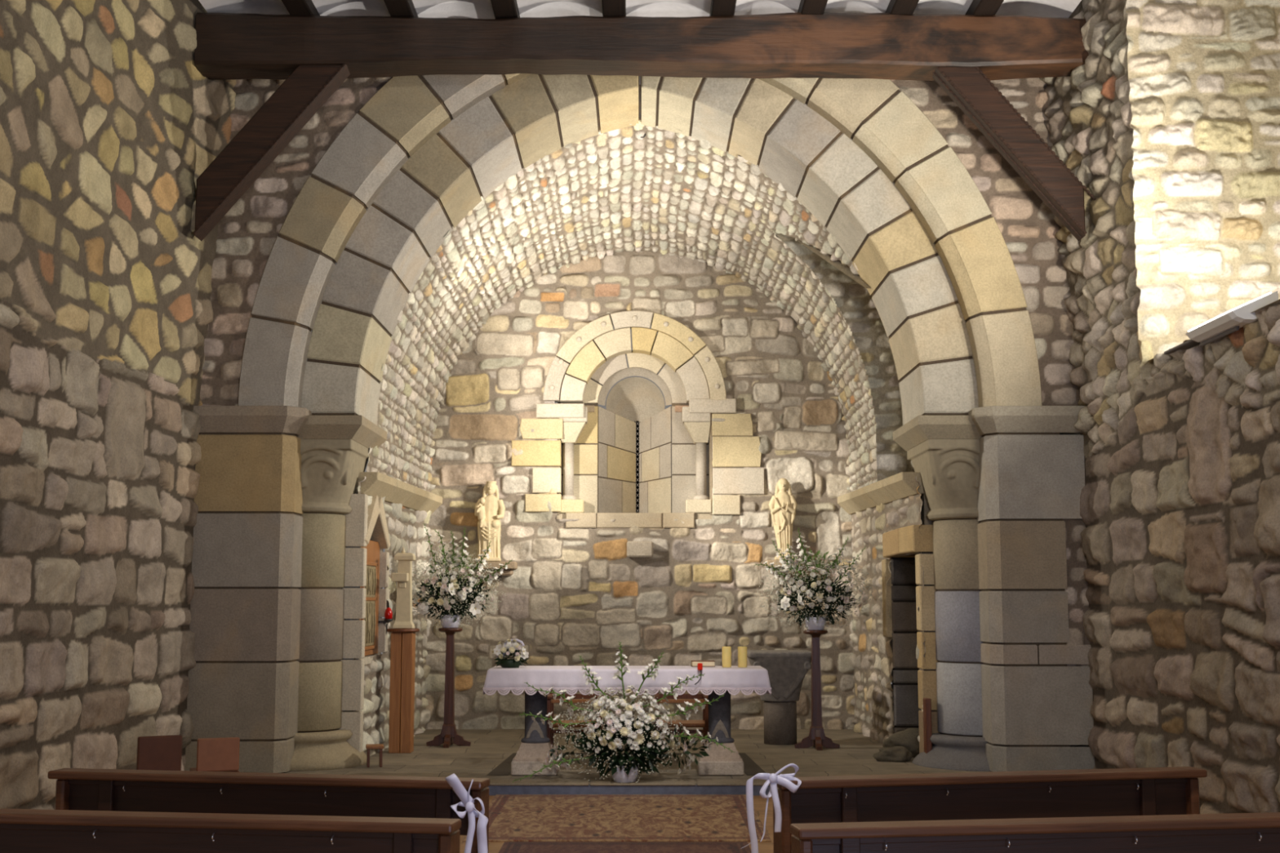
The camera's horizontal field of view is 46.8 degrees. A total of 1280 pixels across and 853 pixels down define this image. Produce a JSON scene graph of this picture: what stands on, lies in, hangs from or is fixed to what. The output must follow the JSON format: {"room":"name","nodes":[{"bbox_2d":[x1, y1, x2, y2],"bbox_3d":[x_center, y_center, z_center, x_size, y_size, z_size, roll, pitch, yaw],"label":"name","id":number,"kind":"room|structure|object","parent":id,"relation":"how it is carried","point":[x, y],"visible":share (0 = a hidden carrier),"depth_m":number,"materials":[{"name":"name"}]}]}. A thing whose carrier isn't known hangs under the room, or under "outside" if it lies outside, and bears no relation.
{"room":"church","nodes":[
{"label":"church","id":0,"kind":"room"},
{"bbox_2d":[0,0,235,809],"bbox_3d":[-4.264,-0.954,9.720,0.367,7.620,9.088,0,-7,2],"label":"wall","id":1,"kind":"structure","parent":0,"point":[110,123],"depth_m":11.71,"materials":[{"name":"stone"}]},
{"bbox_2d":[192,63,350,241],"bbox_3d":[-3.405,-2.545,13.745,1.369,1.630,0.241,0,-7,0],"label":"brace","id":2,"kind":"object","parent":1,"relation":"attached to","point":[307,88],"visible":1,"depth_m":13.67,"materials":[{"name":"brown wood"}]},
{"bbox_2d":[194,12,1088,80],"bbox_3d":[0.030,-3.560,13.908,8.300,0.540,0.430,0,-7,0],"label":"tie beam","id":3,"kind":"structure","parent":1,"relation":"attached to","point":[230,46],"depth_m":13.71,"materials":[{"name":"brown wood"}]},
{"bbox_2d":[281,0,319,15],"bbox_3d":[-3.150,-4.350,10.170,0.215,0.220,9.000,0,-7,0],"label":"joist","id":4,"kind":"object","parent":3,"relation":"on","point":[295,7],"visible":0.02,"depth_m":13.62,"materials":[{"name":"brown wood"}]},
{"bbox_2d":[383,0,417,17],"bbox_3d":[-2.220,-4.350,10.170,0.215,0.220,9.000,0,-7,0],"label":"joist","id":5,"kind":"object","parent":3,"relation":"on","point":[396,8],"visible":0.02,"depth_m":13.62,"materials":[{"name":"brown wood"}]},
{"bbox_2d":[490,0,519,19],"bbox_3d":[-1.250,-4.350,10.170,0.215,0.220,9.000,0,-7,0],"label":"joist","id":6,"kind":"object","parent":3,"relation":"on","point":[502,9],"visible":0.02,"depth_m":13.64,"materials":[{"name":"brown wood"}]},
{"bbox_2d":[601,0,626,17],"bbox_3d":[-0.240,-4.350,10.170,0.215,0.220,9.000,0,-7,0],"label":"joist","id":7,"kind":"object","parent":3,"relation":"on","point":[611,8],"visible":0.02,"depth_m":13.60,"materials":[{"name":"brown wood"}]},
{"bbox_2d":[709,0,736,16],"bbox_3d":[0.770,-4.350,10.170,0.215,0.220,9.000,0,-7,0],"label":"joist","id":8,"kind":"object","parent":3,"relation":"on","point":[718,7],"visible":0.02,"depth_m":13.60,"materials":[{"name":"brown wood"}]},
{"bbox_2d":[797,0,827,14],"bbox_3d":[1.600,-4.350,10.170,0.215,0.220,9.000,0,-7,0],"label":"joist","id":9,"kind":"object","parent":3,"relation":"on","point":[806,6],"visible":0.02,"depth_m":13.58,"materials":[{"name":"brown wood"}]},
{"bbox_2d":[884,0,919,14],"bbox_3d":[2.430,-4.350,10.170,0.215,0.220,9.000,0,-7,0],"label":"joist","id":10,"kind":"object","parent":3,"relation":"on","point":[895,6],"visible":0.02,"depth_m":13.60,"materials":[{"name":"brown wood"}]},
{"bbox_2d":[964,0,1004,15],"bbox_3d":[3.200,-4.350,10.170,0.215,0.220,9.000,0,-7,0],"label":"joist","id":11,"kind":"object","parent":3,"relation":"on","point":[977,7],"visible":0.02,"depth_m":13.62,"materials":[{"name":"brown wood"}]},
{"bbox_2d":[353,475,431,755],"bbox_3d":[-2.734,2.171,16.775,0.126,2.900,4.074,0,-7,3],"label":"wall","id":12,"kind":"structure","parent":0,"point":[406,527],"depth_m":16.71,"materials":[{"name":"stone"}]},
{"bbox_2d":[288,512,366,771],"bbox_3d":[-3.092,2.037,14.716,0.775,2.610,1.319,-1,-7,10],"label":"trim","id":13,"kind":"structure","parent":12,"relation":"attached to","point":[320,743],"depth_m":14.44,"materials":[{"name":"stone"}]},
{"bbox_2d":[300,439,370,514],"bbox_3d":[-3.360,0.527,14.934,1.110,0.720,1.190,0,-7,0],"label":"capital","id":14,"kind":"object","parent":12,"relation":"attached to","point":[331,468],"depth_m":14.47,"materials":[{"name":"grey stone"}]},
{"bbox_2d":[342,538,382,664],"bbox_3d":[-3.063,1.623,15.526,0.510,1.800,1.420,0,-7,0],"label":"lining","id":15,"kind":"object","parent":12,"relation":"attached to","point":[367,660],"visible":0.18,"depth_m":15.13,"materials":[{"name":"stone"}]},
{"bbox_2d":[359,540,379,655],"bbox_3d":[-2.847,1.792,15.507,0.082,1.200,1.190,0,-7,0],"label":"door","id":16,"kind":"structure","parent":15,"relation":"attached to","point":[371,625],"depth_m":15.61,"materials":[{"name":"orange wood"}]},
{"bbox_2d":[339,493,391,751],"bbox_3d":[-2.956,2.074,15.509,0.425,2.700,1.550,0,-7,0],"label":"frame","id":17,"kind":"object","parent":12,"relation":"attached to","point":[360,528],"visible":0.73,"depth_m":14.80,"materials":[{"name":"stone"}]},
{"bbox_2d":[377,607,392,627],"bbox_3d":[-2.781,2.074,16.068,0.198,0.220,0.096,0,-7,0],"label":"light","id":18,"kind":"object","parent":12,"relation":"attached to","point":[388,614],"visible":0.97,"depth_m":16.05,"materials":[{"name":"red glass"}]},
{"bbox_2d":[355,471,442,514],"bbox_3d":[-2.773,0.792,16.954,0.370,0.220,3.844,0,-7,2],"label":"trim","id":19,"kind":"structure","parent":12,"relation":"attached to","point":[394,491],"depth_m":16.28,"materials":[{"name":"stone"}]},
{"bbox_2d":[366,120,877,492],"bbox_3d":[-0.001,-1.131,17.271,5.644,3.995,3.652,0,-7,0],"label":"vault","id":20,"kind":"object","parent":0,"point":[664,192],"visible":0.92,"depth_m":17.39,"materials":[{"name":"stone"}]},
{"bbox_2d":[459,795,791,852],"bbox_3d":[0.000,2.474,5.954,9.200,0.100,14.400,0,-7,0],"label":"floor","id":21,"kind":"structure","parent":0,"point":[759,803],"depth_m":11.08,"materials":[{"name":"beige tile"}]},
{"bbox_2d":[136,734,182,770],"bbox_3d":[-3.457,2.571,10.518,0.320,0.760,0.372,4,-8,-28],"label":"wooden chair","id":22,"kind":"object","parent":21,"relation":"on","point":[162,753],"visible":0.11,"depth_m":10.39,"materials":[{"name":"red wood"}]},
{"bbox_2d":[189,737,239,772],"bbox_3d":[-3.168,2.659,11.011,0.320,0.700,0.372,3,-7,-23],"label":"wooden chair","id":23,"kind":"object","parent":21,"relation":"on","point":[213,754],"visible":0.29,"depth_m":10.87,"materials":[{"name":"red wood"}]},
{"bbox_2d":[0,808,461,852],"bbox_3d":[-1.842,1.954,5.815,2.416,0.901,0.573,-1,-7,8],"label":"pew","id":24,"kind":"object","parent":21,"relation":"on","point":[21,830],"visible":1,"depth_m":5.61,"materials":[{"name":"brown wood"}]},
{"bbox_2d":[47,768,489,852],"bbox_3d":[-1.720,2.103,7.096,2.160,0.901,0.572,-1,-7,11],"label":"pew","id":25,"kind":"object","parent":21,"relation":"on","point":[76,788],"visible":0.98,"depth_m":6.93,"materials":[{"name":"brown wood"}]},
{"bbox_2d":[444,773,488,852],"bbox_3d":[-0.778,1.798,6.618,0.202,0.483,0.080,-3,-7,21],"label":"ribbon bow","id":26,"kind":"object","parent":25,"relation":"attached to","point":[453,780],"visible":1,"depth_m":6.62,"materials":[{"name":"white fabric"}]},
{"bbox_2d":[462,794,771,841],"bbox_3d":[-0.165,3.091,11.757,2.200,0.012,2.470,0,-7,0],"label":"rug","id":27,"kind":"object","parent":21,"relation":"on","point":[512,817],"visible":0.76,"depth_m":11.53,"materials":[{"name":"brown carpet"}]},
{"bbox_2d":[498,841,751,852],"bbox_3d":[-0.100,2.766,8.961,1.720,0.012,3.040,0,-7,0],"label":"rug","id":28,"kind":"object","parent":21,"relation":"on","point":[508,846],"visible":1,"depth_m":10.24,"materials":[{"name":"brown carpet"}]},
{"bbox_2d":[773,766,1207,852],"bbox_3d":[1.626,2.107,7.135,2.148,0.901,0.573,1,-7,-12],"label":"pew","id":29,"kind":"object","parent":21,"relation":"on","point":[1145,791],"visible":0.9,"depth_m":6.96,"materials":[{"name":"brown wood"}]},
{"bbox_2d":[740,763,801,852],"bbox_3d":[0.589,1.744,6.678,0.281,0.443,0.066,0,-7,-2],"label":"ribbon bow","id":30,"kind":"object","parent":29,"relation":"attached to","point":[784,780],"visible":1,"depth_m":6.67,"materials":[{"name":"white fabric"}]},
{"bbox_2d":[790,812,1279,852],"bbox_3d":[1.806,1.942,5.711,2.588,0.901,0.572,1,-7,-8],"label":"pew","id":31,"kind":"object","parent":21,"relation":"on","point":[1228,833],"visible":1,"depth_m":5.49,"materials":[{"name":"brown wood"}]},
{"bbox_2d":[285,728,990,784],"bbox_3d":[0.000,3.551,15.876,9.200,0.150,5.640,0,-7,0],"label":"floor","id":32,"kind":"structure","parent":0,"point":[489,748],"depth_m":15.06,"materials":[{"name":"stone"}]},
{"bbox_2d":[365,743,383,767],"bbox_3d":[-2.580,3.200,14.387,0.170,0.205,0.200,1,-7,-11],"label":"stool","id":33,"kind":"object","parent":32,"relation":"on","point":[374,746],"visible":1,"depth_m":14.31,"materials":[{"name":"orange wood"}]},
{"bbox_2d":[386,627,419,753],"bbox_3d":[-2.535,2.808,15.781,0.350,1.305,0.350,0,-7,0],"label":"wooden pedestal","id":34,"kind":"object","parent":32,"relation":"on","point":[402,648],"visible":1,"depth_m":15.69,"materials":[{"name":"orange wood"}]},
{"bbox_2d":[391,546,415,627],"bbox_3d":[-2.538,1.723,15.907,0.225,0.875,0.300,0,-7,0],"label":"statue","id":35,"kind":"object","parent":34,"relation":"on","point":[403,577],"visible":1,"depth_m":15.83,"materials":[{"name":"beige stone"}]},
{"bbox_2d":[426,627,471,747],"bbox_3d":[-2.120,2.894,16.476,0.386,1.295,0.386,-6,-9,44],"label":"stand","id":36,"kind":"object","parent":32,"relation":"on","point":[448,735],"visible":0.99,"depth_m":16.41,"materials":[{"name":"red wood"}]},
{"bbox_2d":[412,523,512,628],"bbox_3d":[-2.090,1.690,16.615,1.274,1.186,0.734,1,-7,-9],"label":"flower arrangement","id":37,"kind":"object","parent":36,"relation":"on","point":[449,618],"visible":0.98,"depth_m":16.50,"materials":[{"name":"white plant"}]},
{"bbox_2d":[440,614,461,627],"bbox_3d":[-2.120,2.180,16.559,0.230,0.140,0.230,0,-7,0],"label":"bowl","id":38,"kind":"object","parent":37,"relation":"attached to","point":[454,622],"depth_m":16.46,"materials":[{"name":"white ceramic"}]},
{"bbox_2d":[546,689,603,761],"bbox_3d":[-0.660,2.923,15.013,0.555,0.900,0.500,0,-7,0],"label":"armchair","id":39,"kind":"object","parent":32,"relation":"on","point":[550,700],"visible":0.3,"depth_m":14.81,"materials":[{"name":"red wood"}]},
{"bbox_2d":[512,641,734,783],"bbox_3d":[-0.168,2.567,13.226,1.931,1.290,0.675,1,-7,-10],"label":"flower arrangement","id":40,"kind":"object","parent":32,"relation":"on","point":[624,767],"visible":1,"depth_m":13.11,"materials":[{"name":"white plant"}]},
{"bbox_2d":[611,765,638,782],"bbox_3d":[-0.135,3.082,13.172,0.250,0.150,0.250,0,-7,0],"label":"bowl","id":41,"kind":"object","parent":40,"relation":"attached to","point":[620,775],"depth_m":13.07,"materials":[{"name":"white ceramic"}]},
{"bbox_2d":[486,752,765,775],"bbox_3d":[-0.115,3.326,14.614,2.600,0.001,2.000,0,-7,0],"label":"step","id":42,"kind":"structure","parent":32,"relation":"on","point":[750,767],"depth_m":14.37,"materials":[{"name":"grey stone"}]},
{"bbox_2d":[511,689,743,775],"bbox_3d":[-0.115,2.761,13.874,2.440,0.951,0.620,0,-7,0],"label":"altar","id":43,"kind":"object","parent":32,"relation":"on","point":[534,748],"visible":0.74,"depth_m":13.70,"materials":[{"name":"stone"}]},
{"bbox_2d":[482,665,771,695],"bbox_3d":[-0.125,2.383,13.918,2.671,0.235,0.786,0,-7,0],"label":"altar cloth","id":44,"kind":"object","parent":43,"relation":"on","point":[735,678],"visible":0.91,"depth_m":13.57,"materials":[{"name":"white fabric"}]},
{"bbox_2d":[492,638,529,667],"bbox_3d":[-1.209,2.132,13.865,0.370,0.285,0.350,0,-7,0],"label":"flower basket","id":45,"kind":"object","parent":44,"relation":"on","point":[508,648],"visible":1,"depth_m":13.78,"materials":[{"name":"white plant"}]},
{"bbox_2d":[499,658,520,667],"bbox_3d":[-1.215,2.218,13.857,0.210,0.075,0.210,0,-7,0],"label":"basket","id":46,"kind":"object","parent":45,"relation":"attached to","point":[504,663],"depth_m":13.77,"materials":[{"name":"green wicker"}]},
{"bbox_2d":[694,662,702,684],"bbox_3d":[0.535,2.265,13.549,0.076,0.197,0.047,0,-7,0],"label":"microphone","id":47,"kind":"object","parent":44,"relation":"attached to","point":[700,665],"visible":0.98,"depth_m":13.53,"materials":[{"name":"red plastic"}]},
{"bbox_2d":[690,660,715,666],"bbox_3d":[0.600,2.254,14.078,0.222,0.054,0.152,0,-7,-1],"label":"book","id":48,"kind":"object","parent":44,"relation":"on","point":[693,663],"visible":0.98,"depth_m":14.00,"materials":[{"name":"beige paper"}]},
{"bbox_2d":[721,645,731,667],"bbox_3d":[0.815,2.161,13.924,0.086,0.203,0.086,0,-7,0],"label":"pillar candle","id":49,"kind":"object","parent":44,"relation":"on","point":[726,651],"visible":1,"depth_m":13.89,"materials":[{"name":"beige wax"}]},
{"bbox_2d":[737,646,746,667],"bbox_3d":[0.965,2.161,13.924,0.086,0.203,0.086,0,-7,0],"label":"pillar candle","id":50,"kind":"object","parent":44,"relation":"on","point":[742,651],"visible":1,"depth_m":13.89,"materials":[{"name":"beige wax"}]},
{"bbox_2d":[488,784,769,795],"bbox_3d":[0.000,3.217,13.066,8.600,0.105,0.100,0,-7,0],"label":"trim","id":51,"kind":"structure","parent":32,"relation":"attached to","point":[493,789],"depth_m":13.02,"materials":[{"name":"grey stone"}]},
{"bbox_2d":[489,778,769,785],"bbox_3d":[0.025,3.167,13.175,8.450,0.018,0.335,0,-7,0],"label":"trim","id":52,"kind":"structure","parent":32,"relation":"attached to","point":[492,781],"depth_m":13.09,"materials":[{"name":"stone"}]},
{"bbox_2d":[653,689,708,762],"bbox_3d":[0.420,2.923,15.013,0.555,0.900,0.500,0,-7,0],"label":"armchair","id":53,"kind":"object","parent":32,"relation":"on","point":[704,723],"visible":0.42,"depth_m":14.81,"materials":[{"name":"red wood"}]},
{"bbox_2d":[746,649,811,745],"bbox_3d":[1.580,3.054,16.709,0.740,1.030,0.700,0,-7,0],"label":"baptismal font","id":54,"kind":"object","parent":32,"relation":"on","point":[787,669],"visible":0.8,"depth_m":16.48,"materials":[{"name":"stone"}]},
{"bbox_2d":[794,630,839,750],"bbox_3d":[1.930,2.873,16.207,0.386,1.275,0.386,-6,-9,44],"label":"stand","id":55,"kind":"object","parent":32,"relation":"on","point":[816,738],"visible":0.99,"depth_m":16.14,"materials":[{"name":"red wood"}]},
{"bbox_2d":[754,527,872,630],"bbox_3d":[1.929,1.691,16.330,1.280,1.145,0.729,-1,-7,10],"label":"flower arrangement","id":56,"kind":"object","parent":55,"relation":"on","point":[814,620],"visible":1,"depth_m":16.23,"materials":[{"name":"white plant"}]},
{"bbox_2d":[804,617,826,630],"bbox_3d":[1.930,2.169,16.288,0.230,0.140,0.230,0,-7,0],"label":"bowl","id":57,"kind":"object","parent":56,"relation":"attached to","point":[810,625],"depth_m":16.20,"materials":[{"name":"white ceramic"}]},
{"bbox_2d":[872,746,912,762],"bbox_3d":[2.547,3.309,14.905,0.372,0.185,0.313,-2,-7,19],"label":"boulder","id":58,"kind":"object","parent":32,"relation":"on","point":[895,753],"visible":0.95,"depth_m":14.79,"materials":[{"name":"stone"}]},
{"bbox_2d":[882,728,919,757],"bbox_3d":[2.875,3.304,15.363,0.710,0.358,0.562,0,-7,0],"label":"boulder","id":59,"kind":"object","parent":32,"relation":"on","point":[908,738],"visible":0.3,"depth_m":15.18,"materials":[{"name":"stone"}]},
{"bbox_2d":[923,697,932,753],"bbox_3d":[2.810,3.004,14.591,0.140,0.640,0.220,0,-7,0],"label":"post","id":60,"kind":"object","parent":32,"relation":"on","point":[926,701],"visible":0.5,"depth_m":14.57,"materials":[{"name":"red wood"}]},
{"bbox_2d":[425,235,854,729],"bbox_3d":[0.000,0.624,18.838,6.000,6.450,0.138,0,-7,0],"label":"wall","id":61,"kind":"structure","parent":0,"point":[571,593],"depth_m":18.77,"materials":[{"name":"stone"}]},
{"bbox_2d":[475,561,517,575],"bbox_3d":[-1.800,1.784,18.578,0.500,0.165,0.340,0,-7,0],"label":"bracket","id":62,"kind":"object","parent":61,"relation":"attached to","point":[513,565],"visible":0.58,"depth_m":18.43,"materials":[{"name":"beige stone"}]},
{"bbox_2d":[474,480,505,561],"bbox_3d":[-1.884,1.185,18.573,0.382,1.013,0.309,0,-7,-3],"label":"statue","id":63,"kind":"object","parent":62,"relation":"on","point":[489,509],"visible":0.98,"depth_m":18.51,"materials":[{"name":"stone"}]},
{"bbox_2d":[511,311,764,528],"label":"window","id":64,"kind":"structure","parent":61,"relation":"in","point":[640,463],"depth_m":18.99,"materials":[{"name":"stone"}]},
{"bbox_2d":[635,422,639,512],"bbox_3d":[-0.032,0.546,19.825,0.068,1.253,0.012,0,-7,0],"label":"grille","id":65,"kind":"object","parent":64,"relation":"attached to","point":[635,422],"depth_m":19.81,"materials":[{"name":"grey metal"}]},
{"bbox_2d":[626,541,653,557],"bbox_3d":[0.000,1.550,18.666,0.330,0.200,0.260,0,-7,0],"label":"stone corbel","id":66,"kind":"object","parent":61,"relation":"attached to","point":[634,548],"visible":1,"depth_m":18.54,"materials":[{"name":"beige stone"}]},
{"bbox_2d":[764,560,802,573],"bbox_3d":[1.800,1.764,18.581,0.440,0.165,0.340,0,-7,0],"label":"bracket","id":67,"kind":"object","parent":61,"relation":"attached to","point":[775,562],"visible":0.3,"depth_m":18.42,"materials":[{"name":"beige stone"}]},
{"bbox_2d":[768,478,797,559],"bbox_3d":[1.799,1.163,18.593,0.358,1.033,0.235,0,-7,3],"label":"statue","id":68,"kind":"object","parent":67,"relation":"on","point":[783,505],"visible":0.84,"depth_m":18.55,"materials":[{"name":"stone"}]},
{"bbox_2d":[198,0,1081,19],"bbox_3d":[0.000,-4.391,10.124,8.100,0.160,9.100,0,-7,0],"label":"ceiling","id":69,"kind":"structure","parent":0,"point":[453,9],"depth_m":14.05,"materials":[{"name":"white paint"}]},
{"bbox_2d":[200,76,1089,666],"bbox_3d":[0.000,-0.932,14.243,8.900,6.420,0.126,0,-7,0],"label":"wall","id":70,"kind":"structure","parent":0,"point":[248,233],"depth_m":14.37,"materials":[{"name":"stone"}]},
{"bbox_2d":[184,432,303,773],"bbox_3d":[-3.770,1.671,14.202,0.940,3.200,0.600,0,-7,0],"label":"pillar","id":71,"kind":"structure","parent":70,"relation":"attached to","point":[246,560],"depth_m":13.93,"materials":[{"name":"stone"}]},
{"bbox_2d":[193,405,315,435],"bbox_3d":[-3.750,-0.030,14.400,1.100,0.245,0.800,0,-7,0],"label":"trim","id":72,"kind":"structure","parent":70,"relation":"attached to","point":[212,419],"depth_m":14.03,"materials":[{"name":"stone"}]},
{"bbox_2d":[297,415,386,448],"bbox_3d":[-3.152,0.081,14.991,0.935,0.220,1.430,0,-7,0],"label":"trim","id":73,"kind":"structure","parent":70,"relation":"attached to","point":[358,428],"depth_m":14.34,"materials":[{"name":"stone"}]},
{"bbox_2d":[237,73,1042,407],"bbox_3d":[0.000,-2.360,14.530,7.680,4.483,0.320,0,-7,0],"label":"arch","id":74,"kind":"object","parent":70,"relation":"attached to","point":[406,112],"depth_m":14.36,"materials":[{"name":"stone"}]},
{"bbox_2d":[964,405,1086,435],"bbox_3d":[3.750,-0.030,14.400,1.100,0.245,0.800,0,-7,0],"label":"trim","id":75,"kind":"structure","parent":70,"relation":"attached to","point":[1062,420],"depth_m":14.04,"materials":[{"name":"stone"}]},
{"bbox_2d":[976,432,1094,771],"bbox_3d":[3.770,1.671,14.202,0.940,3.200,0.600,0,-7,0],"label":"pillar","id":76,"kind":"structure","parent":70,"relation":"attached to","point":[1037,715],"depth_m":13.93,"materials":[{"name":"stone"}]},
{"bbox_2d":[793,237,934,288],"bbox_3d":[3.000,-0.859,16.258,2.800,3.100,1.500,0,-7,0],"label":"lining","id":77,"kind":"object","parent":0,"point":[846,270],"visible":0.07,"depth_m":16.11,"materials":[{"name":"stone"}]},
{"bbox_2d":[769,228,973,481],"bbox_3d":[2.950,-0.803,16.946,2.900,3.148,0.105,0,-7,0],"label":"wall","id":78,"kind":"structure","parent":0,"point":[857,307],"depth_m":16.96,"materials":[{"name":"stone"}]},
{"bbox_2d":[849,476,925,742],"bbox_3d":[2.729,2.172,16.782,0.113,2.900,4.059,0,-7,-2],"label":"wall","id":79,"kind":"structure","parent":0,"point":[872,655],"depth_m":17.26,"materials":[{"name":"stone"}]},
{"bbox_2d":[837,471,924,514],"bbox_3d":[2.773,0.792,16.954,0.370,0.220,3.844,0,-7,-2],"label":"trim","id":80,"kind":"structure","parent":79,"relation":"attached to","point":[902,485],"depth_m":16.27,"materials":[{"name":"stone"}]},
{"bbox_2d":[881,524,939,753],"bbox_3d":[3.445,2.310,15.630,1.436,2.460,1.715,0,-7,-2],"label":"door frame","id":81,"kind":"structure","parent":79,"relation":"attached to","point":[913,538],"depth_m":16.15,"materials":[{"name":"stone"}]},
{"bbox_2d":[905,551,936,711],"bbox_3d":[3.490,2.341,15.634,1.320,2.400,1.600,0,-7,0],"label":"lining","id":82,"kind":"object","parent":79,"relation":"attached to","point":[919,553],"visible":0.14,"depth_m":14.96,"materials":[{"name":"stone"}]},
{"bbox_2d":[912,518,991,771],"bbox_3d":[3.092,2.037,14.716,0.775,2.610,1.319,1,-7,-10],"label":"column","id":83,"kind":"structure","parent":79,"relation":"attached to","point":[959,744],"depth_m":14.45,"materials":[{"name":"stone"}]},
{"bbox_2d":[920,493,1066,711],"bbox_3d":[3.692,1.710,14.978,1.615,3.500,1.050,0,-7,0],"label":"wall","id":84,"kind":"structure","parent":0,"point":[925,509],"depth_m":15.03,"materials":[{"name":"stone"}]},
{"bbox_2d":[893,415,982,451],"bbox_3d":[3.152,0.081,14.991,0.935,0.220,1.430,0,-7,0],"label":"trim","id":85,"kind":"structure","parent":84,"relation":"attached to","point":[921,428],"depth_m":14.34,"materials":[{"name":"stone"}]},
{"bbox_2d":[906,439,979,520],"bbox_3d":[3.360,0.557,14.930,1.110,0.780,1.192,0,-7,0],"label":"capital","id":86,"kind":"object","parent":84,"relation":"attached to","point":[948,468],"depth_m":14.47,"materials":[{"name":"grey stone"}]},
{"bbox_2d":[1039,0,1279,813],"bbox_3d":[4.242,-0.954,9.719,0.401,7.620,9.089,0,-7,-2],"label":"wall","id":87,"kind":"structure","parent":0,"point":[1180,497],"depth_m":12.14,"materials":[{"name":"stone"}]},
{"bbox_2d":[932,66,1096,241],"bbox_3d":[3.509,-2.633,13.755,1.584,1.807,0.241,0,-7,0],"label":"brace","id":88,"kind":"object","parent":87,"relation":"attached to","point":[971,90],"visible":0.97,"depth_m":13.66,"materials":[{"name":"brown wood"}]},
{"bbox_2d":[1148,299,1279,360],"bbox_3d":[5.130,-2.531,10.966,1.740,4.000,3.600,0,-7,0],"label":"lining","id":89,"kind":"object","parent":87,"relation":"attached to","point":[1278,300],"depth_m":10.13,"materials":[{"name":"stone"}]},
{"bbox_2d":[1164,290,1278,354],"bbox_3d":[4.335,-0.740,11.122,0.430,0.257,1.575,0,-7,0],"label":"ledge","id":90,"kind":"object","parent":87,"relation":"on","point":[1229,322],"visible":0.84,"depth_m":10.57,"materials":[{"name":"grey stone"}]},
{"bbox_2d":[1125,0,1279,378],"bbox_3d":[5.100,-2.341,12.604,1.801,3.900,0.172,0,-7,0],"label":"wall","id":91,"kind":"structure","parent":0,"point":[1204,75],"depth_m":12.62,"materials":[{"name":"stone"}]},
{"label":"wall","id":92,"kind":"structure","parent":0,"visible":0},
{"bbox_2d":[301,74,978,425],"bbox_3d":[0.000,-1.914,15.223,6.620,3.758,1.200,0,-7,0],"label":"arch","id":93,"kind":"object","parent":92,"relation":"attached to","point":[914,298],"depth_m":14.74,"materials":[{"name":"stone"}]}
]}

